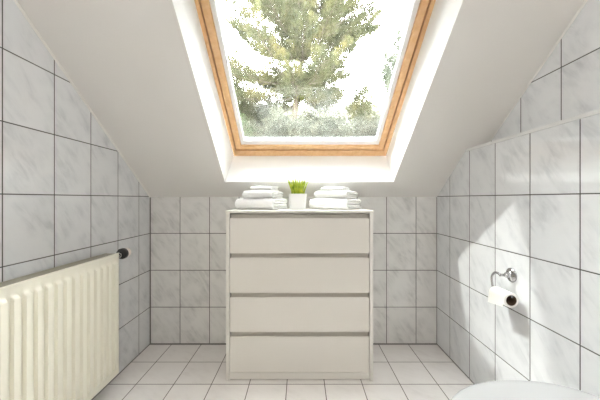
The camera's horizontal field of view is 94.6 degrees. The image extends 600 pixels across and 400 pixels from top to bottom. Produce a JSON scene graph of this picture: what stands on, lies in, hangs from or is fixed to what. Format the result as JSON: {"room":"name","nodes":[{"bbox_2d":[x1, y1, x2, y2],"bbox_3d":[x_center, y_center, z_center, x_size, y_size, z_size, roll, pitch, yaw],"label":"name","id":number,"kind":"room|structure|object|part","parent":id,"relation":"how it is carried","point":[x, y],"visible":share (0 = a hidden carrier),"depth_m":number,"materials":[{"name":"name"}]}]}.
{"room":"bathroom","nodes":[
{"label":"bathroom","id":0,"kind":"room"},
{"bbox_2d":[0,0,149,394],"bbox_3d":[-1.074,-0.217,0.314,0.100,2.400,3.128,0,0,0],"label":"wall","id":1,"kind":"structure","parent":0,"point":[67,194],"depth_m":1.17,"materials":[{"name":"tile"}]},
{"bbox_2d":[0,248,130,399],"bbox_3d":[-0.972,0.577,0.915,0.111,0.632,1.191,0,0,0],"label":"radiator","id":2,"kind":"object","parent":1,"relation":"attached to","point":[59,326],"visible":1,"depth_m":1.07,"materials":[{"name":"beige metal"}]},
{"bbox_2d":[0,253,115,286],"bbox_3d":[-0.967,0.281,0.870,0.065,0.008,1.092,0,0,0],"label":"grille","id":3,"kind":"object","parent":2,"relation":"attached to","point":[32,279],"depth_m":1.08,"materials":[{"name":"metal"}]},
{"bbox_2d":[13,0,150,196],"bbox_3d":[-1.024,-0.716,0.984,0.013,1.413,1.795,0,0,0],"label":"trim","id":4,"kind":"structure","parent":1,"relation":"attached to","point":[15,1],"depth_m":1.23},
{"bbox_2d":[91,344,149,399],"bbox_3d":[-1.024,0.983,0.314,0.008,0.008,3.128,0,0,0],"label":"trim","id":5,"kind":"structure","parent":1,"relation":"attached to","point":[149,344],"depth_m":1.54,"materials":[{"name":"grey"}]},
{"bbox_2d":[93,344,473,399],"bbox_3d":[-0.001,1.043,0.314,2.246,0.120,3.328,0,0,0],"label":"floor","id":6,"kind":"structure","parent":0,"point":[161,371],"depth_m":1.50,"materials":[{"name":"tile"}]},
{"bbox_2d":[225,208,373,380],"bbox_3d":[-0.007,0.522,1.683,0.802,0.921,0.377,0,0,0],"label":"dresser","id":7,"kind":"object","parent":6,"relation":"on","point":[299,283],"visible":0.98,"depth_m":1.50,"materials":[{"name":"white paint"}]},
{"bbox_3d":[-0.396,0.530,1.685,0.019,0.906,0.374,0,0,0],"label":"panel","id":8,"kind":"part","parent":7,"relation":"part of","materials":[{"name":"white paint"}]},
{"bbox_2d":[235,198,286,209],"bbox_3d":[-0.237,0.027,1.684,0.250,0.067,0.229,0,0,20],"label":"folded towel","id":9,"kind":"object","parent":7,"relation":"on","point":[242,203],"visible":1,"depth_m":1.59,"materials":[{"name":"white fabric"}]},
{"bbox_2d":[242,190,282,197],"bbox_3d":[-0.230,-0.030,1.673,0.200,0.047,0.184,0,0,16],"label":"folded towel","id":10,"kind":"object","parent":9,"relation":"on","point":[256,193],"visible":0.99,"depth_m":1.59,"materials":[{"name":"white fabric"}]},
{"bbox_2d":[250,186,278,190],"bbox_3d":[-0.219,-0.064,1.657,0.140,0.028,0.125,0,0,18],"label":"folded towel","id":11,"kind":"object","parent":10,"relation":"on","point":[252,188],"visible":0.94,"depth_m":1.61,"materials":[{"name":"white fabric"}]},
{"bbox_2d":[287,177,308,209],"bbox_3d":[-0.020,-0.039,1.630,0.130,0.201,0.141,0,0,13],"label":"potted grass","id":12,"kind":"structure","parent":7,"relation":"on","point":[297,198],"depth_m":1.58,"materials":[{"name":"white ceramic"}]},
{"bbox_2d":[289,194,306,209],"bbox_3d":[-0.019,0.015,1.630,0.102,0.092,0.102,0,0,0],"label":"pot","id":13,"kind":"object","parent":12,"relation":"attached to","point":[296,201],"depth_m":1.58,"materials":[{"name":"white ceramic"}]},
{"bbox_3d":[-0.007,0.070,1.683,0.802,0.015,0.377,0,0,0],"label":"panel","id":14,"kind":"part","parent":7,"relation":"part of","materials":[{"name":"white paint"}]},
{"bbox_3d":[-0.007,0.841,1.508,0.754,0.193,0.017,0,0,0],"label":"drawer","id":15,"kind":"part","parent":7,"relation":"part of","materials":[{"name":"paint"}]},
{"bbox_3d":[-0.007,0.626,1.508,0.754,0.189,0.017,0,0,0],"label":"drawer","id":16,"kind":"part","parent":7,"relation":"part of","materials":[{"name":"paint"}]},
{"bbox_3d":[-0.007,0.413,1.508,0.754,0.190,0.017,0,0,0],"label":"drawer","id":17,"kind":"part","parent":7,"relation":"part of","materials":[{"name":"paint"}]},
{"bbox_3d":[-0.007,0.199,1.508,0.754,0.190,0.017,0,0,0],"label":"drawer","id":18,"kind":"part","parent":7,"relation":"part of","materials":[{"name":"paint"}]},
{"bbox_3d":[-0.007,0.510,1.869,0.758,0.866,0.005,0,0,0],"label":"panel","id":19,"kind":"part","parent":7,"relation":"part of","materials":[{"name":"white paint"}]},
{"bbox_2d":[309,198,361,209],"bbox_3d":[0.210,0.026,1.695,0.255,0.069,0.239,0,0,33],"label":"folded towel","id":20,"kind":"object","parent":7,"relation":"on","point":[318,203],"visible":0.98,"depth_m":1.60,"materials":[{"name":"white fabric"}]},
{"bbox_2d":[314,190,357,197],"bbox_3d":[0.214,-0.029,1.682,0.215,0.044,0.185,0,0,31],"label":"folded towel","id":21,"kind":"object","parent":20,"relation":"on","point":[339,193],"visible":1,"depth_m":1.61,"materials":[{"name":"white fabric"}]},
{"bbox_2d":[320,187,348,190],"bbox_3d":[0.204,-0.062,1.666,0.150,0.027,0.115,0,0,28],"label":"folded towel","id":22,"kind":"object","parent":21,"relation":"on","point":[322,188],"visible":0.92,"depth_m":1.62,"materials":[{"name":"white fabric"}]},
{"bbox_3d":[0.381,0.530,1.685,0.019,0.906,0.374,0,0,0],"label":"panel","id":23,"kind":"part","parent":7,"relation":"part of","materials":[{"name":"white paint"}]},
{"bbox_2d":[151,197,435,342],"bbox_3d":[-0.001,0.474,1.928,2.246,1.017,0.100,0,0,0],"label":"wall","id":24,"kind":"structure","parent":0,"point":[188,234],"depth_m":1.88,"materials":[{"name":"tile"}]},
{"bbox_2d":[150,197,150,342],"bbox_3d":[-1.024,0.484,1.878,0.008,0.997,0.008,0,0,0],"label":"trim","id":25,"kind":"structure","parent":24,"relation":"attached to","point":[150,197],"depth_m":1.88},
{"bbox_2d":[150,343,436,343],"bbox_3d":[-0.051,0.983,1.878,1.945,0.010,0.010,0,0,0],"label":"trim","id":26,"kind":"structure","parent":24,"relation":"attached to","point":[150,343],"depth_m":1.88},
{"bbox_2d":[436,197,436,342],"bbox_3d":[0.921,0.484,1.878,0.006,0.997,0.006,0,0,0],"label":"trim","id":27,"kind":"structure","parent":24,"relation":"attached to","point":[436,197],"depth_m":1.88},
{"bbox_2d":[17,0,584,196],"bbox_3d":[-0.001,-0.795,1.110,2.246,1.688,2.039,0,0,0],"label":"ceiling","id":28,"kind":"structure","parent":0,"point":[128,60],"depth_m":1.24,"materials":[{"name":"white paint"}]},
{"bbox_2d":[194,0,435,155],"bbox_3d":[0.063,-0.779,1.571,1.134,0.947,0.955,0,0,0],"label":"window","id":29,"kind":"structure","parent":28,"relation":"attached to","point":[420,12],"depth_m":1.62,"materials":[{"name":"brown wood"}]},
{"bbox_3d":[0.062,-0.676,1.541,0.913,0.004,0.898,0,-38,0],"label":"pane","id":30,"kind":"part","parent":29,"relation":"part of","materials":[{"name":"glass"}]},
{"bbox_2d":[172,0,462,181],"bbox_3d":[0.059,-0.543,1.308,1.089,0.871,1.307,0,0,0],"label":"window reveal","id":31,"kind":"structure","parent":28,"relation":"attached to","point":[444,14],"depth_m":1.58,"materials":[{"name":"paint"}]},
{"bbox_2d":[437,113,599,396],"bbox_3d":[0.972,0.359,0.764,0.101,1.248,2.228,0,0,0],"label":"wall","id":32,"kind":"structure","parent":0,"point":[529,204],"depth_m":1.14,"materials":[{"name":"tile"}]},
{"bbox_2d":[437,344,474,383],"bbox_3d":[0.921,0.983,0.764,0.008,0.008,2.228,0,0,0],"label":"trim","id":33,"kind":"structure","parent":32,"relation":"attached to","point":[437,344],"depth_m":1.63,"materials":[{"name":"grey"}]},
{"bbox_2d":[490,268,516,297],"bbox_3d":[0.894,0.356,1.205,0.054,0.110,0.132,0,0,0],"label":"toilet roll holder","id":34,"kind":"object","parent":32,"relation":"attached to","point":[510,274],"visible":0.84,"depth_m":1.20,"materials":[{"name":"silver metal"}]},
{"bbox_2d":[488,286,518,307],"bbox_3d":[0.870,0.426,1.196,0.066,0.071,0.096,0,0,0],"label":"toilet roll","id":35,"kind":"object","parent":34,"relation":"on","point":[499,296],"visible":1,"depth_m":1.17,"materials":[{"name":"paper"}]},
{"bbox_2d":[451,380,599,399],"bbox_3d":[0.650,0.726,0.688,0.540,0.334,0.368,0,0,0],"label":"toilet","id":36,"kind":"object","parent":32,"relation":"attached to","point":[501,389],"visible":1,"depth_m":0.81,"materials":[{"name":"ceramic"}]},
{"bbox_2d":[465,109,599,151],"bbox_3d":[0.971,-0.272,0.604,0.102,0.014,1.908,0,0,0],"label":"trim","id":37,"kind":"structure","parent":32,"relation":"on","point":[594,112],"depth_m":1.06,"materials":[{"name":"tile"}]},
{"bbox_2d":[491,0,599,140],"bbox_3d":[1.072,-0.217,0.314,0.100,2.400,3.128,0,0,0],"label":"wall","id":38,"kind":"structure","parent":0,"point":[567,85],"depth_m":1.06,"materials":[{"name":"tile"}]},
{"bbox_2d":[489,0,587,141],"bbox_3d":[1.022,-0.848,0.816,0.011,1.147,1.456,0,0,0],"label":"trim","id":39,"kind":"structure","parent":38,"relation":"attached to","point":[585,1],"depth_m":1.16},
{"label":"outside","id":40,"kind":"structure","parent":0,"visible":0},
{"bbox_2d":[245,104,387,154],"bbox_3d":[0.000,-3.067,14.000,32.000,11.456,23.400,0,0,0],"label":"ground","id":41,"kind":"structure","parent":40,"point":[300,107],"depth_m":20.07,"materials":[{"name":"white"}]},
{"bbox_2d":[239,112,257,137],"bbox_3d":[-1.996,-1.799,7.461,1.687,1.595,1.369,0,0,17],"label":"bush","id":42,"kind":"object","parent":41,"relation":"on","point":[242,118],"visible":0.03,"depth_m":7.47,"materials":[{"name":"green plant"}]},
{"bbox_2d":[227,42,274,137],"bbox_3d":[-1.969,-3.796,10.000,2.148,3.642,2.080,0,0,-2],"label":"young pine","id":43,"kind":"object","parent":41,"relation":"on","point":[245,107],"visible":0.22,"depth_m":9.71,"materials":[{"name":"green plant"}]},
{"bbox_3d":[-2.099,-3.779,9.953,1.278,3.400,0.965,0,0,0],"label":"stem","id":44,"kind":"part","parent":43,"relation":"part of","materials":[{"name":"green plant"}]},
{"bbox_2d":[237,91,282,137],"bbox_3d":[-1.485,-2.999,10.209,2.253,1.793,2.270,0,0,42],"label":"bush","id":45,"kind":"object","parent":41,"relation":"on","point":[259,122],"visible":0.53,"depth_m":9.91,"materials":[{"name":"green plant"}]},
{"bbox_2d":[254,104,313,137],"bbox_3d":[-0.450,-1.835,7.569,1.539,1.444,1.796,0,0,-42],"label":"bush","id":46,"kind":"object","parent":41,"relation":"on","point":[281,126],"visible":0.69,"depth_m":7.26,"materials":[{"name":"green plant"}]},
{"bbox_2d":[216,0,388,134],"bbox_3d":[0.038,-5.857,8.866,5.837,9.084,5.279,0,0,7],"label":"pine tree","id":47,"kind":"object","parent":41,"relation":"on","point":[297,22],"visible":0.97,"depth_m":8.10,"materials":[{"name":"green plant"}]},
{"bbox_2d":[297,104,352,137],"bbox_3d":[0.620,-2.863,10.430,2.024,1.760,2.416,0,0,-39],"label":"bush","id":48,"kind":"object","parent":41,"relation":"on","point":[324,110],"visible":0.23,"depth_m":10.17,"materials":[{"name":"green plant"}]},
{"bbox_2d":[303,107,360,137],"bbox_3d":[0.916,-1.869,7.683,1.968,1.379,1.577,0,0,-22],"label":"bush","id":49,"kind":"object","parent":41,"relation":"on","point":[330,126],"visible":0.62,"depth_m":7.29,"materials":[{"name":"green plant"}]},
{"bbox_2d":[341,78,384,133],"bbox_3d":[2.162,-3.051,9.749,1.628,2.467,1.640,0,0,-32],"label":"shrub","id":50,"kind":"object","parent":41,"relation":"on","point":[362,105],"visible":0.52,"depth_m":9.61,"materials":[{"name":"leaves"},{"name":"bark"}]},
{"bbox_3d":[2.111,-3.044,9.852,0.668,2.206,0.796,0,0,37],"label":"stem","id":51,"kind":"part","parent":50,"relation":"part of","materials":[{"name":"green plant"}]},
{"bbox_2d":[349,105,394,153],"bbox_3d":[1.981,-1.867,7.780,1.616,1.487,1.869,0,0,-44],"label":"bush","id":52,"kind":"object","parent":41,"relation":"on","point":[370,129],"visible":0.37,"depth_m":7.47,"materials":[{"name":"green plant"}]},
{"bbox_2d":[378,23,403,99],"bbox_3d":[3.886,-4.542,10.383,1.698,4.444,1.857,0,0,45],"label":"tree","id":53,"kind":"object","parent":41,"relation":"on","point":[387,72],"visible":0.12,"depth_m":10.38,"materials":[{"name":"green plant"}]}
]}

